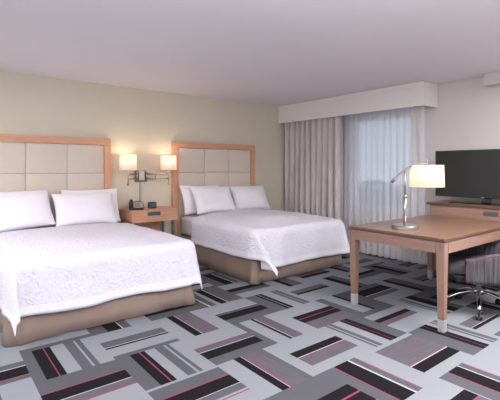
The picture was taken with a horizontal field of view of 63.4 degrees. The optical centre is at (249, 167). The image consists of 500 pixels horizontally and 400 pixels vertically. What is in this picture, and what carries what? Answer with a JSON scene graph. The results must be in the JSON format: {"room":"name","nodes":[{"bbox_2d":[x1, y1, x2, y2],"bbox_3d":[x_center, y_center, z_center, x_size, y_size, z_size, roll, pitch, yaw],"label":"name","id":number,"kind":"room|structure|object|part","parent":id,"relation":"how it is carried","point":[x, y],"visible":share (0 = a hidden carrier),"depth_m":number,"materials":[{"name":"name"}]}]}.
{"room":"hotel room","nodes":[
{"label":"hotel room","id":0,"kind":"room"},
{"bbox_2d":[0,71,284,233],"bbox_3d":[-2.514,0.050,5.067,8.730,2.540,0.150,0,0,-38],"label":"wall","id":1,"kind":"structure","parent":0,"point":[143,123],"depth_m":5.74,"materials":[{"name":"beige paint"}]},
{"bbox_2d":[0,134,110,229],"bbox_3d":[-2.484,0.466,4.948,1.550,1.708,0.067,0,0,-38],"label":"headboard","id":2,"kind":"object","parent":1,"relation":"attached to","point":[53,164],"visible":0.37,"depth_m":4.97,"materials":[{"name":"beige fabric"}]},
{"bbox_3d":[-2.840,0.253,4.658,0.458,0.368,0.028,0,0,-38],"label":"padded panel","id":3,"kind":"part","parent":2,"relation":"part of","materials":[{"name":"beige fabric"}]},
{"bbox_3d":[-2.840,-0.117,4.658,0.458,0.368,0.028,0,0,-38],"label":"padded panel","id":4,"kind":"part","parent":2,"relation":"part of","materials":[{"name":"beige fabric"}]},
{"bbox_3d":[-2.479,0.623,4.942,0.458,0.368,0.028,0,0,-38],"label":"padded panel","id":5,"kind":"part","parent":2,"relation":"part of","materials":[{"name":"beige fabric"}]},
{"bbox_3d":[-2.479,0.253,4.942,0.458,0.368,0.028,0,0,-38],"label":"padded panel","id":6,"kind":"part","parent":2,"relation":"part of","materials":[{"name":"beige fabric"}]},
{"bbox_3d":[-2.479,-0.117,4.942,0.458,0.368,0.028,0,0,-38],"label":"padded panel","id":7,"kind":"part","parent":2,"relation":"part of","materials":[{"name":"beige fabric"}]},
{"bbox_3d":[-2.484,-0.345,4.948,1.550,0.086,0.067,0,0,-38],"label":"rail","id":8,"kind":"part","parent":2,"relation":"part of","materials":[{"name":"brown wood"}]},
{"bbox_3d":[-2.119,0.253,5.227,0.458,0.368,0.028,0,0,-38],"label":"padded panel","id":9,"kind":"part","parent":2,"relation":"part of","materials":[{"name":"beige fabric"}]},
{"bbox_3d":[-2.119,-0.117,5.227,0.458,0.368,0.028,0,0,-38],"label":"padded panel","id":10,"kind":"part","parent":2,"relation":"part of","materials":[{"name":"beige fabric"}]},
{"bbox_3d":[-1.909,0.509,5.402,0.086,1.622,0.067,0,0,-38],"label":"rail","id":11,"kind":"part","parent":2,"relation":"part of","materials":[{"name":"brown wood"}]},
{"bbox_2d":[119,154,176,200],"bbox_3d":[-1.422,0.180,5.640,0.819,0.720,0.301,0,0,-38],"label":"wall sconce","id":12,"kind":"object","parent":1,"relation":"attached to","point":[128,162],"visible":0.98,"depth_m":5.68,"materials":[{"name":"white fabric"}]},
{"bbox_3d":[-1.631,-0.076,5.426,0.224,0.208,0.224,0,0,-38],"label":"lamp shade","id":13,"kind":"part","parent":12,"relation":"part of","materials":[{"name":"white fabric"}]},
{"bbox_3d":[-1.605,0.115,5.543,0.027,0.120,0.240,0,0,14],"label":"swing arm","id":14,"kind":"part","parent":12,"relation":"part of","materials":[{"name":"silver metal"}]},
{"bbox_3d":[-1.548,0.368,5.720,0.024,0.344,0.019,0,0,-38],"label":"cord","id":15,"kind":"part","parent":12,"relation":"part of","materials":[{"name":"silver metal"}]},
{"bbox_3d":[-1.543,0.115,5.718,0.170,0.160,0.029,0,0,-38],"label":"plate","id":16,"kind":"part","parent":12,"relation":"part of","materials":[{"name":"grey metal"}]},
{"bbox_3d":[-1.322,0.115,5.770,0.321,0.120,0.035,0,0,-12],"label":"swing arm","id":17,"kind":"part","parent":12,"relation":"part of","materials":[{"name":"silver metal"}]},
{"bbox_3d":[-1.164,-0.076,5.794,0.224,0.208,0.224,0,0,-38],"label":"lamp shade","id":18,"kind":"part","parent":12,"relation":"part of","materials":[{"name":"white fabric"}]},
{"bbox_2d":[171,142,254,236],"bbox_3d":[-0.541,0.466,6.481,1.550,1.708,0.067,0,0,-38],"label":"headboard","id":19,"kind":"object","parent":1,"relation":"attached to","point":[197,164],"visible":0.41,"depth_m":6.36,"materials":[{"name":"beige fabric"}]},
{"bbox_3d":[-1.116,0.509,6.028,0.086,1.622,0.067,0,0,-38],"label":"rail","id":20,"kind":"part","parent":19,"relation":"part of","materials":[{"name":"brown wood"}]},
{"bbox_3d":[-0.897,0.939,6.191,0.458,0.260,0.028,0,0,-38],"label":"padded panel","id":21,"kind":"part","parent":19,"relation":"part of","materials":[{"name":"beige fabric"}]},
{"bbox_3d":[-0.897,0.623,6.191,0.458,0.368,0.028,0,0,-38],"label":"padded panel","id":22,"kind":"part","parent":19,"relation":"part of","materials":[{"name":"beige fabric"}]},
{"bbox_3d":[-0.897,0.253,6.191,0.458,0.368,0.028,0,0,-38],"label":"padded panel","id":23,"kind":"part","parent":19,"relation":"part of","materials":[{"name":"beige fabric"}]},
{"bbox_3d":[-0.897,-0.117,6.191,0.458,0.368,0.028,0,0,-38],"label":"padded panel","id":24,"kind":"part","parent":19,"relation":"part of","materials":[{"name":"beige fabric"}]},
{"bbox_3d":[-0.541,-0.345,6.481,1.550,0.086,0.067,0,0,-38],"label":"rail","id":25,"kind":"part","parent":19,"relation":"part of","materials":[{"name":"brown wood"}]},
{"bbox_3d":[-0.536,0.253,6.475,0.458,0.368,0.028,0,0,-38],"label":"padded panel","id":26,"kind":"part","parent":19,"relation":"part of","materials":[{"name":"beige fabric"}]},
{"bbox_3d":[-0.536,-0.117,6.475,0.458,0.368,0.028,0,0,-38],"label":"padded panel","id":27,"kind":"part","parent":19,"relation":"part of","materials":[{"name":"beige fabric"}]},
{"bbox_3d":[-0.176,0.253,6.760,0.458,0.368,0.028,0,0,-38],"label":"padded panel","id":28,"kind":"part","parent":19,"relation":"part of","materials":[{"name":"beige fabric"}]},
{"bbox_3d":[-0.176,-0.117,6.760,0.458,0.368,0.028,0,0,-38],"label":"padded panel","id":29,"kind":"part","parent":19,"relation":"part of","materials":[{"name":"beige fabric"}]},
{"bbox_3d":[0.034,0.509,6.935,0.086,1.622,0.067,0,0,-38],"label":"rail","id":30,"kind":"part","parent":19,"relation":"part of","materials":[{"name":"brown wood"}]},
{"bbox_2d":[0,252,499,399],"bbox_3d":[0.074,1.320,1.625,8.530,0.001,8.460,0,0,-38],"label":"floor","id":31,"kind":"structure","parent":0,"point":[301,336],"depth_m":2.96,"materials":[{"name":"grey carpet"}]},
{"bbox_2d":[0,230,195,346],"bbox_3d":[-1.754,1.018,4.211,1.635,0.605,2.007,0,0,-38],"label":"bed","id":32,"kind":"object","parent":31,"relation":"on","point":[31,328],"visible":0.28,"depth_m":3.35,"materials":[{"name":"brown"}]},
{"bbox_2d":[0,190,49,225],"bbox_3d":[-2.662,0.470,4.601,0.680,0.417,0.202,0,0,-41],"label":"pillow","id":33,"kind":"object","parent":32,"relation":"on","point":[22,192],"visible":0.09,"depth_m":4.63,"materials":[{"name":"white fabric"}]},
{"bbox_2d":[0,191,55,232],"bbox_3d":[-2.553,0.485,4.462,0.708,0.432,0.295,0,0,-44],"label":"pillow","id":34,"kind":"object","parent":32,"relation":"on","point":[30,210],"visible":0.98,"depth_m":4.44,"materials":[{"name":"white fabric"}]},
{"bbox_2d":[51,192,117,226],"bbox_3d":[-1.991,0.495,4.904,0.717,0.374,0.281,0,0,-37],"label":"pillow","id":35,"kind":"object","parent":32,"relation":"on","point":[82,208],"visible":0.98,"depth_m":4.82,"materials":[{"name":"white fabric"}]},
{"bbox_2d":[61,188,120,220],"bbox_3d":[-2.002,0.480,5.121,0.699,0.417,0.198,0,0,-34],"label":"pillow","id":36,"kind":"object","parent":32,"relation":"on","point":[114,191],"visible":0.32,"depth_m":5.23,"materials":[{"name":"white fabric"}]},
{"bbox_2d":[0,223,201,335],"bbox_3d":[-1.576,0.922,3.994,1.691,0.542,1.655,0,0,-38],"label":"coverlet","id":37,"kind":"object","parent":32,"relation":"on","point":[69,267],"visible":1,"depth_m":3.45,"materials":[{"name":"white fabric"}]},
{"bbox_2d":[119,206,178,234],"bbox_3d":[-1.379,0.938,5.543,0.678,0.765,0.479,0,0,-38],"label":"nightstand","id":38,"kind":"object","parent":31,"relation":"on","point":[150,218],"visible":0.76,"depth_m":5.43,"materials":[{"name":"brown wood"}]},
{"bbox_2d":[129,199,143,209],"bbox_3d":[-1.521,0.488,5.416,0.185,0.131,0.225,0,0,-18],"label":"telephone","id":39,"kind":"object","parent":38,"relation":"on","point":[137,205],"visible":1,"depth_m":5.38,"materials":[{"name":"black plastic"}]},
{"bbox_3d":[-1.498,0.998,5.614,0.498,0.604,0.020,0,0,-38],"label":"panel","id":40,"kind":"part","parent":38,"relation":"part of","materials":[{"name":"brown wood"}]},
{"bbox_2d":[148,202,156,207],"bbox_3d":[-1.349,0.509,5.583,0.110,0.090,0.072,0,0,-28],"label":"alarm clock","id":41,"kind":"object","parent":38,"relation":"on","point":[150,204],"visible":1,"depth_m":5.55,"materials":[{"name":"black plastic"}]},
{"bbox_2d":[148,211,159,215],"bbox_3d":[-1.269,0.604,5.362,0.180,0.046,0.008,0,0,-38],"label":"outlet plate","id":42,"kind":"object","parent":38,"relation":"attached to","point":[150,213],"depth_m":5.36,"materials":[{"name":"grey plastic"}]},
{"bbox_3d":[-1.256,0.604,5.387,0.658,0.056,0.014,0,0,-38],"label":"panel","id":43,"kind":"part","parent":38,"relation":"part of","materials":[{"name":"brown wood"}]},
{"bbox_3d":[-1.255,0.674,5.386,0.658,0.076,0.018,0,0,-38],"label":"drawer","id":44,"kind":"part","parent":38,"relation":"part of","materials":[{"name":"brown wood"}]},
{"bbox_3d":[-1.054,1.008,5.614,0.036,0.624,0.036,0,0,-38],"label":"leg","id":45,"kind":"part","parent":38,"relation":"part of","materials":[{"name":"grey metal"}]},
{"bbox_2d":[181,215,342,283],"bbox_3d":[0.102,1.018,5.761,1.629,0.605,1.867,0,0,-38],"label":"bed","id":46,"kind":"object","parent":31,"relation":"on","point":[250,271],"visible":0.3,"depth_m":5.04,"materials":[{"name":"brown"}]},
{"bbox_3d":[0.089,0.850,5.780,1.480,0.270,1.765,0,0,-38],"label":"mattress","id":47,"kind":"part","parent":46,"relation":"part of","materials":[{"name":"white fabric"}]},
{"bbox_2d":[180,184,218,214],"bbox_3d":[-0.720,0.470,6.144,0.716,0.419,0.194,0,0,-42],"label":"pillow","id":48,"kind":"object","parent":46,"relation":"on","point":[189,203],"visible":0.38,"depth_m":5.94,"materials":[{"name":"white fabric"}]},
{"bbox_2d":[190,186,236,213],"bbox_3d":[-0.537,0.470,6.056,0.708,0.382,0.271,0,0,-39],"label":"pillow","id":49,"kind":"object","parent":46,"relation":"on","point":[207,199],"visible":0.98,"depth_m":5.96,"materials":[{"name":"white fabric"}]},
{"bbox_2d":[229,185,269,209],"bbox_3d":[0.002,0.485,6.585,0.697,0.389,0.263,0,0,-36],"label":"pillow","id":50,"kind":"object","parent":46,"relation":"on","point":[244,197],"visible":0.88,"depth_m":6.49,"materials":[{"name":"white fabric"}]},
{"bbox_2d":[191,209,349,276],"bbox_3d":[0.327,0.909,5.481,1.676,0.568,1.650,0,0,-38],"label":"coverlet","id":51,"kind":"object","parent":46,"relation":"on","point":[275,238],"visible":0.99,"depth_m":5.06,"materials":[{"name":"white fabric"}]},
{"bbox_2d":[349,215,499,332],"bbox_3d":[1.854,0.942,4.055,1.535,0.757,0.940,0,0,-38],"label":"desk","id":52,"kind":"object","parent":31,"relation":"on","point":[440,235],"visible":1,"depth_m":3.68,"materials":[{"name":"brown wood"}]},
{"bbox_3d":[1.017,0.909,3.942,0.072,0.622,0.072,0,0,-38],"label":"leg","id":53,"kind":"part","parent":52,"relation":"part of","materials":[{"name":"brown wood"}]},
{"bbox_2d":[390,159,444,230],"bbox_3d":[1.549,0.242,3.760,0.490,0.642,0.304,0,0,0],"label":"desk lamp","id":54,"kind":"object","parent":52,"relation":"on","point":[424,175],"visible":1,"depth_m":3.65,"materials":[{"name":"silver metal"}]},
{"bbox_3d":[1.485,0.034,3.759,0.316,0.167,0.018,0,0,0],"label":"arm","id":55,"kind":"part","parent":54,"relation":"part of","materials":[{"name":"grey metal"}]},
{"bbox_3d":[1.642,0.074,3.760,0.304,0.202,0.304,0,0,0],"label":"lamp shade","id":56,"kind":"part","parent":54,"relation":"part of","materials":[{"name":"white fabric"}]},
{"bbox_3d":[2.159,0.909,4.843,0.072,0.622,0.072,0,0,-38],"label":"leg","id":57,"kind":"part","parent":52,"relation":"part of","materials":[{"name":"brown wood"}]},
{"bbox_3d":[1.549,0.909,3.267,0.072,0.622,0.072,0,0,-38],"label":"leg","id":58,"kind":"part","parent":52,"relation":"part of","materials":[{"name":"brown wood"}]},
{"bbox_2d":[426,200,499,288],"bbox_3d":[2.932,0.869,4.431,0.528,0.902,1.825,0,0,-38],"label":"dresser","id":59,"kind":"object","parent":31,"relation":"on","point":[443,207],"visible":0.28,"depth_m":4.65,"materials":[{"name":"brown wood"}]},
{"bbox_3d":[2.396,1.077,4.754,0.018,0.325,0.585,0,0,-38],"label":"drawer","id":60,"kind":"part","parent":59,"relation":"part of","materials":[{"name":"brown wood"}]},
{"bbox_3d":[2.762,0.512,4.290,0.018,0.125,1.765,0,0,-38],"label":"fascia panel","id":61,"kind":"part","parent":59,"relation":"part of","materials":[{"name":"brown wood"}]},
{"bbox_2d":[435,149,499,205],"bbox_3d":[2.674,0.101,4.731,0.220,0.633,1.035,0,0,-38],"label":"television","id":62,"kind":"object","parent":59,"relation":"on","point":[468,173],"visible":0.96,"depth_m":4.79,"materials":[{"name":"black plastic"}]},
{"bbox_2d":[447,242,499,320],"bbox_3d":[2.175,0.937,3.761,0.749,0.765,0.640,0,0,16],"label":"desk chair","id":63,"kind":"object","parent":31,"relation":"on","point":[479,265],"visible":0.84,"depth_m":3.61,"materials":[{"name":"grey fabric"}]},
{"bbox_3d":[2.114,0.991,3.784,0.440,0.059,0.470,0,0,16],"label":"seat","id":64,"kind":"part","parent":63,"relation":"part of","materials":[{"name":"grey fabric"}]},
{"bbox_3d":[1.970,1.186,3.812,0.276,0.112,0.044,0,0,12],"label":"leg","id":65,"kind":"part","parent":63,"relation":"part of","materials":[{"name":"silver metal"}]},
{"bbox_3d":[2.115,1.186,3.944,0.044,0.112,0.276,0,0,-6],"label":"leg","id":66,"kind":"part","parent":63,"relation":"part of","materials":[{"name":"silver metal"}]},
{"bbox_2d":[448,253,486,274],"bbox_3d":[2.080,0.902,3.793,0.510,0.115,0.496,0,0,16],"label":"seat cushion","id":67,"kind":"object","parent":63,"relation":"on","point":[456,261],"depth_m":3.68,"materials":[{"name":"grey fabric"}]},
{"bbox_3d":[2.050,1.186,3.634,0.044,0.112,0.276,0,0,30],"label":"leg","id":68,"kind":"part","parent":63,"relation":"part of","materials":[{"name":"silver metal"}]},
{"bbox_3d":[2.249,1.186,3.659,0.044,0.112,0.276,0,0,-45],"label":"leg","id":69,"kind":"part","parent":63,"relation":"part of","materials":[{"name":"silver metal"}]},
{"bbox_3d":[2.285,1.186,3.847,0.276,0.112,0.044,0,0,-24],"label":"leg","id":70,"kind":"part","parent":63,"relation":"part of","materials":[{"name":"silver metal"}]},
{"bbox_2d":[0,0,499,105],"bbox_3d":[0.074,-1.170,1.625,8.530,0.100,8.460,0,0,-38],"label":"ceiling","id":71,"kind":"structure","parent":0,"point":[266,52],"depth_m":3.67,"materials":[{"name":"paint"}]},
{"bbox_2d":[425,77,499,256],"bbox_3d":[3.501,0.050,4.329,0.200,2.540,8.460,0,0,-38],"label":"wall","id":72,"kind":"structure","parent":0,"point":[467,114],"depth_m":5.18,"materials":[{"name":"grey paint"}]},
{"bbox_2d":[278,81,437,123],"bbox_3d":[1.514,-0.961,6.376,0.380,0.311,2.780,0,0,-38],"label":"valance","id":73,"kind":"object","parent":72,"relation":"attached to","point":[421,93],"visible":1,"depth_m":5.88,"materials":[{"name":"white paint"}]},
{"bbox_2d":[285,116,342,221],"bbox_3d":[1.040,0.110,6.897,0.170,2.380,1.323,0,0,-38],"label":"curtain","id":74,"kind":"object","parent":73,"relation":"hanging from","point":[313,148],"visible":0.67,"depth_m":6.82,"materials":[{"name":"grey fabric"}]},
{"bbox_3d":[1.369,-1.083,6.262,0.012,0.066,2.780,0,0,-38],"label":"moulding","id":75,"kind":"part","parent":73,"relation":"part of","materials":[{"name":"white paint"}]},
{"bbox_2d":[343,106,424,264],"bbox_3d":[1.890,0.110,6.016,0.082,2.380,1.492,0,0,-38],"label":"sheer curtain","id":76,"kind":"object","parent":73,"relation":"hanging from","point":[378,145],"visible":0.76,"depth_m":5.96,"materials":[{"name":"white fabric"}]},
{"bbox_2d":[484,71,499,86],"bbox_3d":[4.254,-1.050,3.076,0.170,0.140,4.560,0,0,-38],"label":"trim","id":77,"kind":"structure","parent":72,"relation":"attached to","point":[492,79],"depth_m":4.75,"materials":[{"name":"grey paint"}]}
]}

